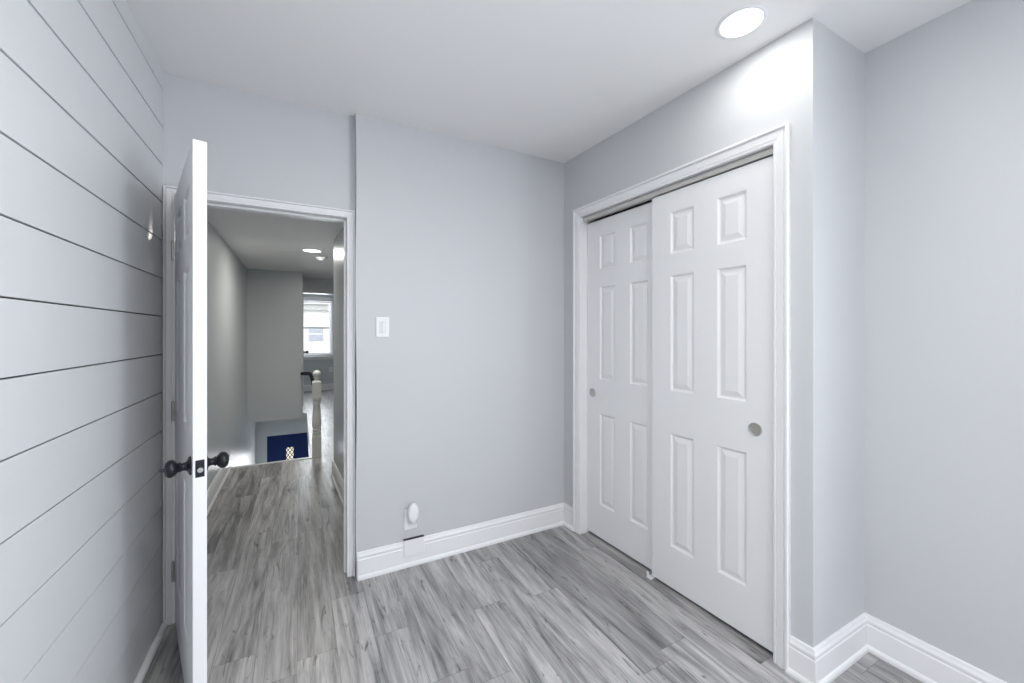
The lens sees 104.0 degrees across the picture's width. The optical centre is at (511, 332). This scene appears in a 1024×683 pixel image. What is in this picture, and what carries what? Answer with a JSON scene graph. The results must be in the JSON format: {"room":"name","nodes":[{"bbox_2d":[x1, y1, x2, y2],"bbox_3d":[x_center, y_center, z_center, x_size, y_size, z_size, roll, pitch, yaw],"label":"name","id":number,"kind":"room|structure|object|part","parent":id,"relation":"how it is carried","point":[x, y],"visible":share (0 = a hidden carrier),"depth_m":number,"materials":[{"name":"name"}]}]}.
{"room":"empty bedroom","nodes":[
{"label":"empty bedroom","id":0,"kind":"room"},
{"bbox_2d":[0,0,162,682],"bbox_3d":[-0.655,0.074,-0.109,0.120,2.608,4.461,0,0,-28],"label":"wall","id":1,"kind":"structure","parent":0,"point":[81,82],"depth_m":1.17,"materials":[{"name":"paint"}]},
{"bbox_2d":[134,623,167,682],"bbox_3d":[-0.617,1.367,-0.032,0.020,0.022,4.322,0,0,-28],"label":"baseboard","id":2,"kind":"structure","parent":1,"relation":"attached to","point":[143,670],"depth_m":1.70,"materials":[{"name":"white wood"}]},
{"bbox_2d":[207,220,255,489],"bbox_3d":[-3.729,1.374,5.499,0.160,5.208,8.090,0,0,-28],"label":"wall","id":3,"kind":"structure","parent":0,"point":[228,429],"depth_m":3.89,"materials":[{"name":"paint"}]},
{"bbox_2d":[207,453,231,515],"bbox_3d":[-2.318,1.303,3.033,0.024,0.150,2.370,0,0,-28],"label":"baseboard","id":4,"kind":"structure","parent":3,"relation":"attached to","point":[217,483],"depth_m":3.40,"materials":[{"name":"white wood"}]},
{"bbox_2d":[161,73,355,505],"bbox_3d":[-1.347,0.074,2.115,1.200,2.608,0.120,0,0,-28],"label":"wall","id":5,"kind":"structure","parent":0,"point":[258,146],"depth_m":2.07,"materials":[{"name":"paint"}]},
{"bbox_2d":[159,139,228,682],"bbox_3d":[-1.330,0.358,1.633,0.192,2.016,0.810,0,0,-44],"label":"door","id":6,"kind":"structure","parent":5,"relation":"in","point":[189,468],"depth_m":1.36,"materials":[{"name":"white wood"}]},
{"bbox_3d":[-1.141,0.458,1.355,0.083,0.066,0.066,0,0,-44],"label":"knob","id":7,"kind":"part","parent":6,"relation":"part of","materials":[{"name":"black metal"}]},
{"bbox_3d":[-1.054,0.458,1.351,0.025,0.058,0.002,0,0,-43],"label":"latch plate","id":8,"kind":"part","parent":6,"relation":"part of","materials":[{"name":"black metal"}]},
{"bbox_3d":[-1.058,0.458,1.434,0.071,0.066,0.066,0,0,-44],"label":"knob","id":9,"kind":"part","parent":6,"relation":"part of","materials":[{"name":"black metal"}]},
{"bbox_2d":[163,185,354,624],"bbox_3d":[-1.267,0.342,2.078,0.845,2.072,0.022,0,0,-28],"label":"trim","id":10,"kind":"structure","parent":5,"relation":"attached to","point":[169,192],"depth_m":1.90,"materials":[{"name":"white wood"}]},
{"bbox_2d":[211,207,339,222],"bbox_3d":[-1.333,0.337,2.203,0.865,2.082,0.022,0,0,-28],"label":"trim","id":11,"kind":"structure","parent":5,"relation":"attached to","point":[211,207],"depth_m":2.20,"materials":[{"name":"white wood"}]},
{"bbox_2d":[247,269,302,422],"bbox_3d":[-3.626,0.002,6.196,0.675,2.463,1.255,0,0,-28],"label":"wall","id":12,"kind":"structure","parent":0,"point":[274,298],"depth_m":5.63,"materials":[{"name":"paint"}]},
{"bbox_2d":[207,207,342,278],"bbox_3d":[-1.531,-1.106,4.650,3.250,0.448,4.650,0,0,-28],"label":"ceiling","id":13,"kind":"structure","parent":0,"point":[260,241],"depth_m":3.77,"materials":[{"name":"paint"}]},
{"bbox_2d":[302,249,321,252],"bbox_3d":[-2.139,-0.880,4.276,0.199,0.005,0.199,0,0,-28],"label":"recessed light","id":14,"kind":"object","parent":13,"relation":"in","point":[305,250],"visible":1,"depth_m":4.26,"materials":[{"name":"white plastic"}]},
{"bbox_2d":[314,256,327,259],"bbox_3d":[-2.208,-0.864,4.625,0.140,0.036,0.140,0,0,-28],"label":"smoke detector","id":15,"kind":"object","parent":13,"relation":"attached to","point":[315,257],"visible":1,"depth_m":4.58,"materials":[{"name":"white plastic"}]},
{"bbox_2d":[256,413,306,463],"bbox_3d":[-3.825,2.628,6.810,0.900,2.500,0.123,0,0,-28],"label":"wall","id":16,"kind":"structure","parent":0,"point":[264,429],"depth_m":6.66,"materials":[{"name":"paint"}]},
{"bbox_2d":[267,432,308,461],"bbox_3d":[-3.772,2.728,6.803,0.673,2.030,0.049,0,0,-28],"label":"door","id":17,"kind":"structure","parent":16,"relation":"in","point":[289,446],"depth_m":6.76,"materials":[{"name":"blue paint"}]},
{"bbox_2d":[307,413,311,456],"bbox_3d":[-2.881,1.496,5.669,0.012,0.244,2.776,0,0,-28],"label":"trim","id":18,"kind":"structure","parent":16,"relation":"attached to","point":[308,433],"depth_m":5.49,"materials":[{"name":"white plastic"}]},
{"bbox_2d":[303,293,333,384],"bbox_3d":[-4.305,0.074,9.885,3.250,2.608,0.200,0,0,-28],"label":"wall","id":19,"kind":"structure","parent":0,"point":[326,377],"depth_m":9.62,"materials":[{"name":"paint"}]},
{"bbox_2d":[303,297,333,359],"bbox_3d":[-4.781,-0.107,9.607,1.010,1.490,0.245,0,0,-28],"label":"window","id":20,"kind":"structure","parent":19,"relation":"in","point":[319,300],"depth_m":9.70,"materials":[{"name":"white"}]},
{"bbox_3d":[-4.801,-0.434,9.647,0.790,0.655,0.028,0,0,-28],"label":"sash","id":21,"kind":"part","parent":20,"relation":"part of","materials":[{"name":"white"}]},
{"bbox_3d":[-4.787,0.180,9.618,0.790,0.655,0.028,0,0,-28],"label":"sash","id":22,"kind":"part","parent":20,"relation":"part of","materials":[{"name":"white glass"}]},
{"bbox_3d":[-4.734,0.598,9.519,1.010,0.080,0.045,0,0,-28],"label":"sill","id":23,"kind":"part","parent":20,"relation":"part of","materials":[{"name":"white"}]},
{"bbox_2d":[304,383,333,390],"bbox_3d":[-4.182,1.303,9.823,3.090,0.150,0.024,0,0,-28],"label":"baseboard","id":24,"kind":"structure","parent":19,"relation":"attached to","point":[324,386],"depth_m":9.64,"materials":[{"name":"white"}]},
{"bbox_2d":[303,277,333,294],"bbox_3d":[-2.279,-0.933,6.952,2.415,0.593,0.120,0,0,-28],"label":"wall header","id":25,"kind":"structure","parent":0,"point":[310,285],"depth_m":6.45,"materials":[{"name":"paint"}]},
{"bbox_2d":[334,228,342,478],"bbox_3d":[-0.376,0.248,3.631,2.164,2.260,1.650,0,0,-28],"label":"wall","id":26,"kind":"structure","parent":0,"point":[338,242],"depth_m":3.57,"materials":[{"name":"paint"}]},
{"bbox_2d":[331,460,342,504],"bbox_3d":[-1.316,1.303,3.158,0.024,0.150,1.656,0,0,-31],"label":"baseboard","id":27,"kind":"structure","parent":26,"relation":"attached to","point":[336,477],"depth_m":3.52,"materials":[{"name":"white wood"}]},
{"bbox_2d":[355,113,633,578],"bbox_3d":[0.059,0.074,2.796,2.176,2.608,0.115,0,0,-28],"label":"wall","id":28,"kind":"structure","parent":0,"point":[459,242],"depth_m":2.50,"materials":[{"name":"paint"}]},
{"bbox_2d":[376,317,388,336],"bbox_3d":[-0.742,-0.034,2.298,0.074,0.116,0.014,0,0,-28],"label":"light switch","id":29,"kind":"object","parent":28,"relation":"attached to","point":[382,323],"visible":1,"depth_m":2.29,"materials":[{"name":"white plastic"}]},
{"bbox_2d":[404,510,416,529],"bbox_3d":[-0.603,1.105,2.375,0.074,0.120,0.008,0,0,-28],"label":"power outlet","id":30,"kind":"object","parent":28,"relation":"attached to","point":[407,525],"visible":0.38,"depth_m":2.37,"materials":[{"name":"white plastic"}]},
{"bbox_2d":[407,503,418,523],"bbox_3d":[-0.582,1.060,2.353,0.063,0.119,0.050,0,0,-28],"label":"plug","id":31,"kind":"object","parent":30,"relation":"attached to","point":[413,511],"visible":1,"depth_m":2.33,"materials":[{"name":"white plastic"}]},
{"bbox_2d":[357,503,563,580],"bbox_3d":[-0.239,1.303,2.559,1.409,0.150,0.024,0,0,-28],"label":"baseboard","id":32,"kind":"structure","parent":28,"relation":"attached to","point":[374,562],"depth_m":2.51,"materials":[{"name":"white wood"}]},
{"bbox_2d":[403,535,423,557],"bbox_3d":[-0.583,1.266,2.378,0.120,0.100,0.022,0,0,-28],"label":"cover plate","id":33,"kind":"object","parent":32,"relation":"attached to","point":[413,545],"visible":1,"depth_m":2.37,"materials":[{"name":"white plastic"}]},
{"bbox_2d":[142,390,922,682],"bbox_3d":[-1.331,1.478,4.274,3.250,0.200,12.900,0,0,-28],"label":"floor","id":34,"kind":"structure","parent":0,"point":[560,604],"depth_m":1.95,"materials":[{"name":"grey wood"}]},
{"bbox_2d":[231,457,311,468],"bbox_3d":[-2.548,1.385,4.247,0.755,0.026,0.050,0,0,-28],"label":"trim","id":35,"kind":"structure","parent":34,"relation":"attached to","point":[305,457],"depth_m":4.24,"materials":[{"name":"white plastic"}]},
{"bbox_2d":[303,298,308,404],"bbox_3d":[-4.130,0.353,7.963,0.124,2.030,0.700,0,0,-29],"label":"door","id":36,"kind":"structure","parent":34,"relation":"on","point":[307,352],"depth_m":7.64,"materials":[{"name":"white wood"}]},
{"bbox_2d":[312,370,321,457],"bbox_3d":[-2.175,0.896,4.455,0.095,0.964,0.095,0,0,-28],"label":"newel post","id":37,"kind":"object","parent":34,"relation":"on","point":[316,384],"visible":1,"depth_m":4.42,"materials":[{"name":"white wood"}]},
{"bbox_2d":[300,372,314,384],"bbox_3d":[-2.627,0.540,5.140,0.059,0.143,1.557,0,0,-32],"label":"handrail","id":38,"kind":"object","parent":37,"relation":"attached to","point":[309,374],"visible":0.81,"depth_m":4.66,"materials":[{"name":"black paint"}]},
{"bbox_2d":[646,571,655,579],"bbox_3d":[0.799,1.361,2.265,0.075,0.034,0.034,0,0,-31],"label":"guide","id":39,"kind":"object","parent":34,"relation":"on","point":[650,576],"visible":0.59,"depth_m":2.25,"materials":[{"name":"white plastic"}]},
{"bbox_2d":[126,0,971,162],"bbox_3d":[0.624,-1.280,0.585,3.250,0.100,4.550,0,0,-28],"label":"ceiling","id":40,"kind":"structure","parent":0,"point":[553,80],"depth_m":1.74,"materials":[{"name":"paint"}]},
{"bbox_2d":[716,4,767,39],"bbox_3d":[0.908,-1.228,1.585,0.179,0.005,0.179,0,0,-28],"label":"recessed light","id":41,"kind":"object","parent":40,"relation":"in","point":[742,21],"visible":1,"depth_m":1.57,"materials":[{"name":"white plastic"}]},
{"bbox_2d":[564,18,829,647],"bbox_3d":[0.834,0.074,2.260,0.130,2.608,1.564,0,0,-31],"label":"wall","id":42,"kind":"structure","parent":0,"point":[787,79],"depth_m":1.62,"materials":[{"name":"paint"}]},
{"bbox_2d":[564,503,572,530],"bbox_3d":[0.400,1.303,2.840,0.024,0.150,0.124,0,0,-31],"label":"baseboard","id":43,"kind":"structure","parent":42,"relation":"attached to","point":[568,510],"depth_m":2.83,"materials":[{"name":"white wood"}]},
{"bbox_2d":[583,147,772,221],"bbox_3d":[0.842,-0.777,2.244,0.102,0.030,1.230,0,0,-31],"label":"door track","id":44,"kind":"object","parent":42,"relation":"attached to","point":[766,153],"visible":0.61,"depth_m":2.08,"materials":[{"name":"silver metal"}]},
{"bbox_2d":[587,202,651,569],"bbox_3d":[0.699,0.304,2.497,0.038,2.112,0.645,0,0,-31],"label":"door","id":45,"kind":"structure","parent":44,"relation":"hanging from","point":[619,246],"depth_m":2.50,"materials":[{"name":"white wood"}]},
{"bbox_3d":[0.547,0.405,2.722,0.007,0.060,0.060,0,0,-31],"label":"finger pull","id":46,"kind":"part","parent":45,"relation":"part of","materials":[{"name":"silver metal"}]},
{"bbox_2d":[652,156,772,651],"bbox_3d":[0.964,0.303,1.976,0.038,2.114,0.646,0,0,-31],"label":"door","id":47,"kind":"structure","parent":44,"relation":"hanging from","point":[712,238],"depth_m":1.92,"materials":[{"name":"white wood"}]},
{"bbox_3d":[1.072,0.425,1.765,0.007,0.060,0.060,0,0,-31],"label":"finger pull","id":48,"kind":"part","parent":47,"relation":"part of","materials":[{"name":"silver metal"}]},
{"bbox_2d":[573,122,790,672],"bbox_3d":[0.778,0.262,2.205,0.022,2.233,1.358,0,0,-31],"label":"trim","id":49,"kind":"structure","parent":42,"relation":"attached to","point":[779,136],"depth_m":1.66,"materials":[{"name":"white wood"}]},
{"bbox_2d":[787,635,814,682],"bbox_3d":[1.149,1.303,1.579,0.024,0.150,0.106,0,0,-31],"label":"baseboard","id":50,"kind":"structure","parent":42,"relation":"attached to","point":[801,668],"depth_m":1.58,"materials":[{"name":"white wood"}]},
{"bbox_2d":[830,30,863,635],"bbox_3d":[1.480,0.074,1.791,0.497,2.608,0.120,0,0,-28],"label":"wall","id":51,"kind":"structure","parent":0,"point":[846,61],"depth_m":1.68,"materials":[{"name":"paint"}]},
{"bbox_2d":[813,612,868,682],"bbox_3d":[1.358,1.303,1.644,0.451,0.150,0.024,0,0,-28],"label":"baseboard","id":52,"kind":"structure","parent":51,"relation":"attached to","point":[838,652],"depth_m":1.64,"materials":[{"name":"white wood"}]},
{"bbox_2d":[864,0,1023,682],"bbox_3d":[2.271,0.074,0.530,0.120,2.608,2.849,0,0,-28],"label":"wall","id":53,"kind":"structure","parent":0,"point":[944,97],"depth_m":1.53,"materials":[{"name":"paint"}]},
{"bbox_2d":[866,613,1006,682],"bbox_3d":[2.180,1.303,0.549,0.024,0.150,2.729,0,0,-28],"label":"baseboard","id":54,"kind":"structure","parent":53,"relation":"attached to","point":[917,658],"depth_m":1.60,"materials":[{"name":"white wood"}]},
{"label":"outside","id":55,"kind":"structure","parent":0,"visible":0},
{"bbox_3d":[-6.466,4.428,17.539,45.000,0.100,14.950,0,0,-28],"label":"ground","id":56,"kind":"structure","parent":55,"visible":0},
{"bbox_2d":[304,303,328,351],"bbox_3d":[-10.092,-0.222,23.313,20.000,9.200,1.350,0,0,-28],"label":"house","id":57,"kind":"structure","parent":56,"relation":"on","point":[315,314],"depth_m":22.42,"materials":[{"name":"white"}]},
{"bbox_3d":[-10.960,0.053,22.378,0.750,0.850,0.010,0,0,-28],"label":"pane","id":58,"kind":"part","parent":57,"relation":"part of","materials":[{"name":"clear glass"}]},
{"bbox_3d":[-9.858,-1.482,22.871,20.000,0.520,0.350,0,0,-28],"label":"cornice","id":59,"kind":"part","parent":57,"relation":"part of","materials":[{"name":"grey"}]}
]}

